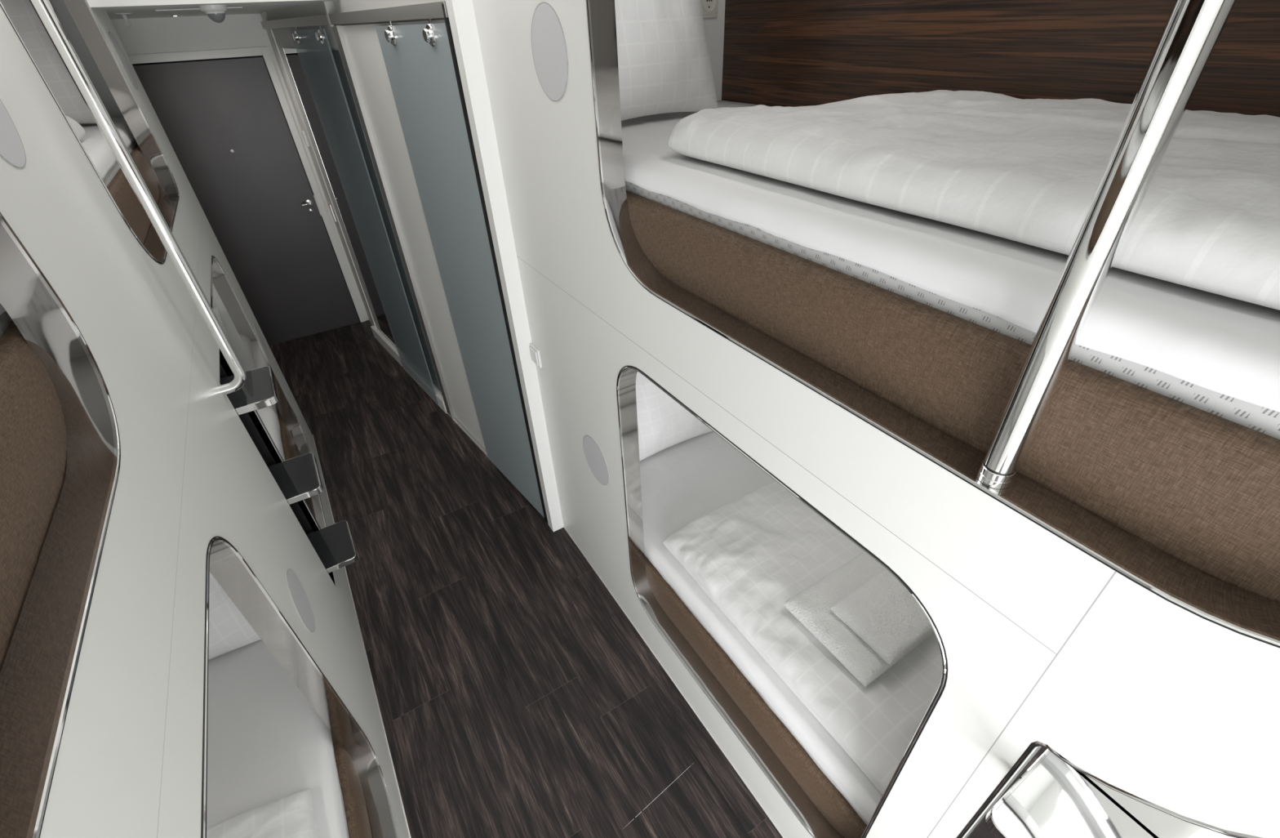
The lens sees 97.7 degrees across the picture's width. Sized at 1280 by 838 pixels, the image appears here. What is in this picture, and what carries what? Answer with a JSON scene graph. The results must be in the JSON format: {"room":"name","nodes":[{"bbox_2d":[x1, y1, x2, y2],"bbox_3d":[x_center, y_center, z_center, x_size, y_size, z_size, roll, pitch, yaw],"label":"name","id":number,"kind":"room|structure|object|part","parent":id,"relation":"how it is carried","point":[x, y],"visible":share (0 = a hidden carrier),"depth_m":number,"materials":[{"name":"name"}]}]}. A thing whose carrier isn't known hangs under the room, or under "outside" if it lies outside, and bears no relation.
{"room":"capsule hostel dormitory","nodes":[
{"label":"capsule hostel dormitory","id":0,"kind":"room"},
{"bbox_2d":[0,0,409,837],"bbox_3d":[-1.208,-0.070,1.431,0.120,2.850,3.987,-22,40,-24],"label":"wall","id":1,"kind":"structure","parent":0,"point":[193,470],"depth_m":1.05,"materials":[{"name":"white plastic"}]},
{"bbox_2d":[0,98,26,168],"bbox_3d":[-1.052,-0.508,0.892,0.003,0.200,0.200,-22,40,-24],"label":"disc","id":2,"kind":"object","parent":1,"relation":"attached to","point":[11,148],"visible":1,"depth_m":0.94,"materials":[{"name":"white plastic"}]},
{"bbox_2d":[0,212,120,837],"bbox_3d":[-1.102,-0.109,0.205,0.921,1.210,2.196,-22,40,-24],"label":"sleeping berth","id":3,"kind":"object","parent":1,"relation":"attached to","point":[60,447],"visible":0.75,"depth_m":0.74,"materials":[{"name":"brown fabric"}]},
{"bbox_2d":[0,311,12,337],"bbox_3d":[-1.119,0.263,0.453,0.810,0.274,2.125,-22,40,-24],"label":"mattress","id":4,"kind":"object","parent":3,"relation":"on","point":[5,318],"visible":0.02,"depth_m":0.91,"materials":[{"name":"fabric"}]},
{"bbox_2d":[0,302,5,314],"bbox_3d":[-1.118,0.165,0.386,0.819,0.066,2.125,-22,40,-24],"label":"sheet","id":5,"kind":"object","parent":4,"relation":"on","point":[2,309],"visible":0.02,"depth_m":0.89,"materials":[{"name":"white fabric"}]},
{"bbox_3d":[-0.756,0.146,0.643,0.031,0.195,2.156,-22,40,-24],"label":"panel","id":6,"kind":"part","parent":3,"relation":"part of","materials":[{"name":"brown fabric"}]},
{"bbox_2d":[0,0,179,264],"bbox_3d":[-2.155,-1.065,1.593,0.921,1.210,1.771,-22,40,-24],"label":"sleeping berth","id":7,"kind":"object","parent":1,"relation":"attached to","point":[77,18],"visible":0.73,"depth_m":2.14,"materials":[{"name":"silver metal"}]},
{"bbox_2d":[103,138,137,186],"bbox_3d":[-2.171,-0.691,1.839,0.810,0.274,1.705,-22,40,-24],"label":"mattress","id":8,"kind":"object","parent":7,"relation":"on","point":[110,175],"visible":0.02,"depth_m":1.90,"materials":[{"name":"white fabric"}]},
{"bbox_2d":[79,116,134,181],"bbox_3d":[-2.170,-0.789,1.773,0.820,0.067,1.705,-22,40,-24],"label":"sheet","id":9,"kind":"object","parent":8,"relation":"on","point":[93,141],"visible":0.27,"depth_m":1.93,"materials":[{"name":"white fabric"}]},
{"bbox_2d":[0,0,96,123],"bbox_3d":[-2.442,-1.388,2.120,0.490,0.519,0.253,-22,40,-24],"label":"pillow","id":10,"kind":"object","parent":9,"relation":"on","point":[22,14],"visible":0.34,"depth_m":2.15,"materials":[{"name":"fabric"}]},
{"bbox_2d":[66,115,84,139],"bbox_3d":[-2.030,-0.708,1.501,0.730,0.115,1.071,-22,40,-24],"label":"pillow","id":11,"kind":"object","parent":9,"relation":"on","point":[78,129],"visible":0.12,"depth_m":1.91,"materials":[{"name":"fabric"}]},
{"bbox_3d":[-1.810,-0.810,2.031,0.031,0.195,1.731,-22,40,-24],"label":"panel","id":12,"kind":"part","parent":7,"relation":"part of","materials":[{"name":"brown fabric"}]},
{"bbox_2d":[108,31,137,88],"bbox_3d":[-2.101,-1.456,2.278,0.003,0.200,0.200,-22,40,-24],"label":"disc","id":13,"kind":"object","parent":1,"relation":"attached to","point":[119,52],"visible":1,"depth_m":2.27,"materials":[{"name":"white plastic"}]},
{"bbox_2d":[29,0,246,395],"bbox_3d":[-1.272,-0.631,1.328,0.093,1.348,0.031,-22,40,-24],"label":"grab rail","id":14,"kind":"object","parent":1,"relation":"attached to","point":[43,9],"visible":0.96,"depth_m":1.37,"materials":[{"name":"silver metal"}]},
{"bbox_2d":[219,365,278,414],"bbox_3d":[-1.357,-0.087,1.892,0.216,0.026,0.259,-22,40,-24],"label":"step","id":15,"kind":"structure","parent":1,"relation":"attached to","point":[259,391],"depth_m":1.87,"materials":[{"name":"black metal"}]},
{"bbox_2d":[253,323,270,358],"bbox_3d":[-2.054,-0.423,3.040,0.003,0.200,0.200,-22,40,-24],"label":"disc","id":16,"kind":"object","parent":1,"relation":"attached to","point":[257,331],"visible":1,"depth_m":3.03,"materials":[{"name":"white plastic"}]},
{"bbox_2d":[210,254,326,528],"bbox_3d":[-2.194,-0.022,2.541,0.921,1.240,1.409,-22,40,-24],"label":"sleeping berth","id":17,"kind":"object","parent":1,"relation":"attached to","point":[241,334],"visible":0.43,"depth_m":2.95,"materials":[{"name":"silver metal"}]},
{"bbox_3d":[-1.848,0.245,2.988,0.031,0.195,1.369,-22,40,-24],"label":"panel","id":18,"kind":"part","parent":17,"relation":"part of","materials":[{"name":"brown fabric"}]},
{"bbox_2d":[267,452,323,504],"bbox_3d":[-1.341,0.238,2.128,0.216,0.026,0.259,-22,40,-24],"label":"step","id":19,"kind":"structure","parent":1,"relation":"attached to","point":[298,477],"depth_m":2.13,"materials":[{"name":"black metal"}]},
{"bbox_2d":[200,536,398,837],"bbox_3d":[-1.045,1.020,1.026,0.921,1.280,2.196,-22,40,-24],"label":"sleeping berth","id":20,"kind":"object","parent":1,"relation":"attached to","point":[369,813],"visible":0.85,"depth_m":1.53,"materials":[{"name":"silver metal"}]},
{"bbox_3d":[-0.698,1.304,1.485,0.031,0.195,2.156,-22,40,-24],"label":"panel","id":21,"kind":"part","parent":20,"relation":"part of","materials":[{"name":"brown fabric"}]},
{"bbox_2d":[286,568,315,631],"bbox_3d":[-1.000,0.534,1.650,0.003,0.200,0.200,-22,40,-24],"label":"disc","id":22,"kind":"object","parent":1,"relation":"attached to","point":[300,600],"visible":1,"depth_m":1.64,"materials":[{"name":"white plastic"}]},
{"bbox_2d":[306,520,357,573],"bbox_3d":[-1.325,0.551,2.356,0.216,0.026,0.259,-22,40,-24],"label":"step","id":23,"kind":"structure","parent":1,"relation":"attached to","point":[334,544],"depth_m":2.36,"materials":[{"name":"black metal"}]},
{"bbox_2d":[312,434,411,837],"bbox_3d":[-1.096,1.060,2.289,0.002,0.006,3.980,-22,40,-24],"label":"baseboard","id":24,"kind":"structure","parent":1,"relation":"attached to","point":[313,434],"depth_m":2.26,"materials":[{"name":"silver metal"}]},
{"bbox_2d":[87,0,333,19],"bbox_3d":[-2.506,-2.366,2.675,2.350,0.693,2.230,-22,40,-24],"label":"ceiling","id":25,"kind":"structure","parent":0,"point":[139,8],"depth_m":2.35,"materials":[{"name":"white paint"}]},
{"bbox_2d":[113,13,133,28],"bbox_3d":[-2.464,-1.910,2.686,0.072,0.060,0.072,-22,40,-24],"label":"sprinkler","id":26,"kind":"object","parent":25,"relation":"attached to","point":[124,15],"visible":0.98,"depth_m":2.67,"materials":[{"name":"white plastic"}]},
{"bbox_3d":[-2.465,-1.932,2.670,0.072,0.006,0.072,-22,40,-24],"label":"plate","id":27,"kind":"part","parent":26,"relation":"part of","materials":[{"name":"white plastic"}]},
{"bbox_2d":[155,6,242,15],"bbox_3d":[-2.265,-2.107,2.894,0.340,0.004,0.970,-22,40,-24],"label":"ceiling hatch","id":28,"kind":"object","parent":25,"relation":"attached to","point":[236,9],"visible":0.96,"depth_m":2.76,"materials":[{"name":"white paint"}]},
{"bbox_2d":[199,4,227,22],"bbox_3d":[-1.790,-1.709,2.362,0.100,0.060,0.100,-22,40,-24],"label":"detector","id":29,"kind":"object","parent":25,"relation":"attached to","point":[215,12],"visible":1,"depth_m":2.34,"materials":[{"name":"white plastic"}]},
{"bbox_2d":[111,13,368,319],"bbox_3d":[-3.219,-1.571,4.142,1.800,2.257,0.120,-22,40,-24],"label":"door frame","id":30,"kind":"structure","parent":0,"point":[200,33],"depth_m":3.68,"materials":[{"name":"white paint"}]},
{"bbox_2d":[127,46,365,345],"bbox_3d":[-2.950,-1.573,4.282,0.971,2.074,0.128,-22,40,-24],"label":"door","id":31,"kind":"structure","parent":30,"relation":"in","point":[225,115],"depth_m":4.18,"materials":[{"name":"grey laminate"}]},
{"bbox_3d":[-2.615,-1.693,4.399,0.078,0.052,0.052,-22,40,-24],"label":"handle","id":32,"kind":"part","parent":31,"relation":"part of","materials":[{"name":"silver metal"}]},
{"bbox_2d":[260,0,445,395],"bbox_3d":[-1.379,-1.261,3.082,0.100,2.850,2.860,-27,42,-29],"label":"wall","id":33,"kind":"structure","parent":0,"point":[283,37],"depth_m":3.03,"materials":[{"name":"grey paint"}]},
{"bbox_2d":[301,129,309,146],"bbox_3d":[-2.406,-2.017,4.023,0.018,0.100,0.070,-22,40,-24],"label":"wall box","id":34,"kind":"object","parent":33,"relation":"attached to","point":[303,132],"visible":1,"depth_m":4.00,"materials":[{"name":"white plastic"}]},
{"bbox_2d":[328,202,336,222],"bbox_3d":[-2.365,-1.588,4.299,0.014,0.130,0.080,-22,40,-24],"label":"card holder","id":35,"kind":"object","parent":33,"relation":"attached to","point":[329,203],"visible":1,"depth_m":4.28,"materials":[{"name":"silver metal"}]},
{"bbox_2d":[260,0,448,29],"bbox_3d":[-1.465,-1.869,2.587,0.036,0.091,2.858,-27,42,-29],"label":"door track","id":36,"kind":"object","parent":33,"relation":"attached to","point":[433,10],"visible":0.89,"depth_m":2.16,"materials":[{"name":"silver metal"}]},
{"bbox_3d":[-1.874,-2.139,3.021,0.036,0.040,1.551,-27,42,-29],"label":"rail","id":37,"kind":"part","parent":36,"relation":"part of","materials":[{"name":"silver metal"}]},
{"bbox_2d":[292,25,404,369],"bbox_3d":[-1.670,-1.119,3.474,0.035,2.185,0.707,-27,42,-29],"label":"door","id":38,"kind":"structure","parent":36,"relation":"hanging from","point":[319,35],"depth_m":2.68,"materials":[{"name":"grey metal"}]},
{"bbox_3d":[-0.968,-1.508,2.089,0.036,0.040,1.277,-27,42,-29],"label":"rail","id":39,"kind":"part","parent":36,"relation":"part of","materials":[{"name":"silver metal"}]},
{"bbox_2d":[375,4,547,521],"bbox_3d":[-0.760,-0.494,2.533,0.038,2.205,0.698,-27,42,-30],"label":"door","id":40,"kind":"structure","parent":36,"relation":"hanging from","point":[420,60],"depth_m":2.30,"materials":[{"name":"grey"}]},
{"bbox_2d":[282,47,441,392],"bbox_3d":[-1.755,-1.221,3.602,0.008,1.946,1.269,-27,42,-29],"label":"wall mirror","id":41,"kind":"object","parent":33,"relation":"attached to","point":[320,77],"visible":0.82,"depth_m":3.45,"materials":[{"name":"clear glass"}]},
{"bbox_2d":[370,324,447,413],"bbox_3d":[-1.799,-0.420,4.295,0.030,0.100,1.548,-27,42,-29],"label":"baseboard","id":42,"kind":"structure","parent":33,"relation":"attached to","point":[437,397],"depth_m":4.18,"materials":[{"name":"grey metal"}]},
{"bbox_2d":[269,320,782,837],"bbox_3d":[-0.834,0.788,2.702,3.150,0.060,7.000,-22,40,-24],"label":"floor","id":43,"kind":"structure","parent":0,"point":[517,697],"depth_m":2.37,"materials":[{"name":"brown wood"}]},
{"bbox_2d":[332,19,487,457],"bbox_3d":[-0.944,-0.628,2.762,0.034,2.168,1.269,-27,42,-29],"label":"panel","id":44,"kind":"object","parent":43,"relation":"on","point":[359,46],"visible":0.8,"depth_m":2.79,"materials":[{"name":"white plastic"}]},
{"bbox_3d":[-1.104,0.095,3.604,0.032,0.022,0.614,-27,42,-29],"label":"floor rail","id":45,"kind":"part","parent":44,"relation":"part of","materials":[{"name":"silver metal"}]},
{"bbox_2d":[472,0,1279,837],"bbox_3d":[0.484,0.227,0.905,0.077,2.850,3.433,-22,40,-24],"label":"wall","id":46,"kind":"structure","parent":0,"point":[1172,713],"depth_m":0.94,"materials":[{"name":"white plastic"}]},
{"bbox_2d":[445,0,564,531],"bbox_3d":[-0.061,-0.766,2.310,1.094,2.850,0.062,-22,40,-24],"label":"trim","id":47,"kind":"structure","parent":46,"relation":"attached to","point":[461,15],"depth_m":2.00,"materials":[{"name":"white paint"}]},
{"bbox_2d":[529,342,542,368],"bbox_3d":[-0.427,-0.258,2.281,0.016,0.080,0.077,-22,40,-24],"label":"light switch","id":48,"kind":"object","parent":46,"relation":"attached to","point":[535,352],"visible":1,"depth_m":2.26,"materials":[{"name":"white plastic"}]},
{"bbox_2d":[531,2,568,101],"bbox_3d":[-0.219,-0.881,1.349,0.003,0.200,0.200,-22,40,-24],"label":"disc","id":49,"kind":"object","parent":46,"relation":"attached to","point":[548,45],"visible":1,"depth_m":1.34,"materials":[{"name":"white plastic"}]},
{"bbox_2d":[582,435,608,484],"bbox_3d":[-0.166,0.156,2.102,0.003,0.200,0.200,-22,40,-24],"label":"disc","id":50,"kind":"object","parent":46,"relation":"attached to","point":[594,456],"visible":1,"depth_m":2.10,"materials":[{"name":"white plastic"}]},
{"bbox_2d":[563,526,783,837],"bbox_3d":[0.510,1.389,1.725,0.002,0.006,3.433,-22,40,-24],"label":"baseboard","id":51,"kind":"structure","parent":46,"relation":"attached to","point":[563,526],"depth_m":2.16,"materials":[{"name":"silver metal"}]},
{"bbox_2d":[616,365,947,837],"bbox_3d":[0.547,0.305,1.871,0.921,1.260,2.176,-22,40,-24],"label":"sleeping berth","id":52,"kind":"object","parent":46,"relation":"attached to","point":[820,807],"visible":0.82,"depth_m":1.79,"materials":[{"name":"silver metal"}]},
{"bbox_3d":[0.241,0.842,2.009,0.031,0.195,2.136,-22,40,-24],"label":"panel","id":53,"kind":"part","parent":52,"relation":"part of","materials":[{"name":"brown fabric"}]},
{"bbox_2d":[586,0,1279,648],"bbox_3d":[0.490,-0.811,1.059,0.921,1.210,2.176,-22,40,-24],"label":"sleeping berth","id":54,"kind":"object","parent":46,"relation":"attached to","point":[1180,500],"visible":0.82,"depth_m":0.99,"materials":[{"name":"brown fabric"}]},
{"bbox_2d":[701,0,718,17],"bbox_3d":[0.238,-1.450,1.948,0.087,0.088,0.016,-22,40,-24],"label":"outlet","id":55,"kind":"object","parent":54,"relation":"attached to","point":[709,7],"visible":0.85,"depth_m":1.96,"materials":[{"name":"white plastic"}]},
{"bbox_2d":[624,180,1279,439],"bbox_3d":[0.542,-0.464,1.338,0.810,0.274,2.110,-22,40,-24],"label":"mattress","id":56,"kind":"object","parent":54,"relation":"on","point":[1265,420],"visible":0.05,"depth_m":0.74,"materials":[{"name":"white fabric"}]},
{"bbox_2d":[621,100,1279,412],"bbox_3d":[0.531,-0.557,1.265,0.819,0.066,2.110,-22,40,-24],"label":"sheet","id":57,"kind":"object","parent":56,"relation":"on","point":[1223,344],"visible":0.31,"depth_m":0.76,"materials":[{"name":"white fabric"}]},
{"bbox_2d":[614,0,718,120],"bbox_3d":[-0.006,-1.209,1.660,0.515,0.571,0.239,-22,40,-24],"label":"pillow","id":58,"kind":"object","parent":57,"relation":"on","point":[664,63],"visible":0.6,"depth_m":1.66,"materials":[{"name":"fabric"}]},
{"bbox_2d":[668,89,1279,310],"bbox_3d":[0.681,-0.512,1.045,0.727,0.113,1.572,-22,40,-24],"label":"duvet","id":59,"kind":"object","parent":57,"relation":"on","point":[1029,171],"visible":0.94,"depth_m":0.83,"materials":[{"name":"fabric"}]},
{"bbox_3d":[0.184,-0.294,1.183,0.031,0.195,2.136,-22,40,-24],"label":"panel","id":60,"kind":"part","parent":54,"relation":"part of","materials":[{"name":"brown fabric"}]},
{"bbox_3d":[0.875,-0.965,1.245,0.012,1.170,2.140,-22,40,-24],"label":"panel","id":61,"kind":"part","parent":54,"relation":"part of","materials":[{"name":"brown wood"}]},
{"bbox_2d":[977,0,1236,488],"bbox_3d":[0.460,-0.319,0.468,0.040,0.992,0.040,-22,40,-24],"label":"pole","id":62,"kind":"object","parent":54,"relation":"on","point":[1192,30],"visible":1,"depth_m":0.54,"materials":[{"name":"silver metal"}]},
{"bbox_2d":[985,748,1155,837],"bbox_3d":[0.653,0.629,0.768,0.173,0.026,0.276,-22,40,-24],"label":"step","id":63,"kind":"structure","parent":46,"relation":"attached to","point":[1051,798],"depth_m":0.82,"materials":[{"name":"silver metal"}]},
{"bbox_3d":[0.686,0.876,0.952,0.016,1.177,0.347,-22,40,-24],"label":"recess trim","id":64,"kind":"part","parent":46,"relation":"part of","materials":[{"name":"silver metal"}]},
{"bbox_3d":[0.600,0.672,2.164,0.810,0.274,2.110,-22,40,-24],"label":"mattress","id":65,"kind":"object","parent":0,"visible":0},
{"bbox_2d":[640,431,882,825],"bbox_3d":[0.589,0.585,2.095,0.820,0.080,2.110,-22,40,-24],"label":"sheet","id":66,"kind":"object","parent":65,"relation":"on","point":[683,482],"visible":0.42,"depth_m":2.17,"materials":[{"name":"white fabric"}]},
{"bbox_2d":[635,371,712,461],"bbox_3d":[0.077,-0.106,2.582,0.580,0.512,0.261,-22,40,-24],"label":"pillow","id":67,"kind":"object","parent":66,"relation":"on","point":[663,423],"visible":0.23,"depth_m":2.52,"materials":[{"name":"fabric"}]},
{"bbox_2d":[662,480,942,795],"bbox_3d":[0.772,0.663,1.808,0.746,0.123,1.410,-22,40,-24],"label":"duvet","id":68,"kind":"object","parent":66,"relation":"on","point":[759,549],"visible":0.36,"depth_m":1.84,"materials":[{"name":"fabric"}]},
{"bbox_2d":[782,551,933,686],"bbox_3d":[0.724,0.605,1.779,0.410,0.060,0.330,-22,40,-24],"label":"towel","id":69,"kind":"object","parent":68,"relation":"on","point":[811,606],"visible":0.54,"depth_m":1.74,"materials":[{"name":"white fabric"}]},
{"bbox_2d":[829,569,933,664],"bbox_3d":[0.758,0.593,1.711,0.260,0.048,0.224,-22,40,-24],"label":"towel","id":70,"kind":"object","parent":69,"relation":"on","point":[882,611],"visible":0.8,"depth_m":1.68,"materials":[{"name":"white fabric"}]},
{"bbox_3d":[-1.060,1.422,1.295,0.809,0.274,2.125,-22,40,-24],"label":"mattress","id":71,"kind":"object","parent":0,"visible":0},
{"bbox_2d":[206,639,349,837],"bbox_3d":[-1.059,1.328,1.231,0.820,0.078,2.125,-22,40,-24],"label":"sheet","id":72,"kind":"object","parent":71,"relation":"on","point":[267,743],"visible":0.36,"depth_m":1.67,"materials":[{"name":"white fabric"}]},
{"bbox_2d":[208,572,261,659],"bbox_3d":[-1.570,0.599,1.759,0.560,0.526,0.242,-22,40,-24],"label":"pillow","id":73,"kind":"object","parent":72,"relation":"on","point":[229,630],"visible":0.06,"depth_m":1.84,"materials":[{"name":"fabric"}]},
{"bbox_2d":[206,789,319,837],"bbox_3d":[-0.889,1.420,0.935,0.754,0.114,1.403,-22,40,-24],"label":"duvet","id":74,"kind":"object","parent":72,"relation":"on","point":[291,815],"visible":0.98,"depth_m":1.43,"materials":[{"name":"fabric"}]},
{"bbox_3d":[-2.208,0.364,2.795,0.809,0.274,1.345,-22,40,-24],"label":"mattress","id":75,"kind":"object","parent":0,"visible":0},
{"bbox_2d":[256,404,285,460],"bbox_3d":[-2.207,0.271,2.732,0.820,0.079,1.345,-22,40,-24],"label":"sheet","id":76,"kind":"object","parent":75,"relation":"on","point":[268,415],"visible":0.1,"depth_m":3.02,"materials":[{"name":"white fabric"}]},
{"bbox_2d":[212,306,230,342],"bbox_3d":[-2.389,-0.250,2.957,0.490,0.519,0.255,-22,40,-24],"label":"pillow","id":77,"kind":"object","parent":76,"relation":"on","point":[215,309],"visible":0.03,"depth_m":2.99,"materials":[{"name":"fabric"}]}
]}

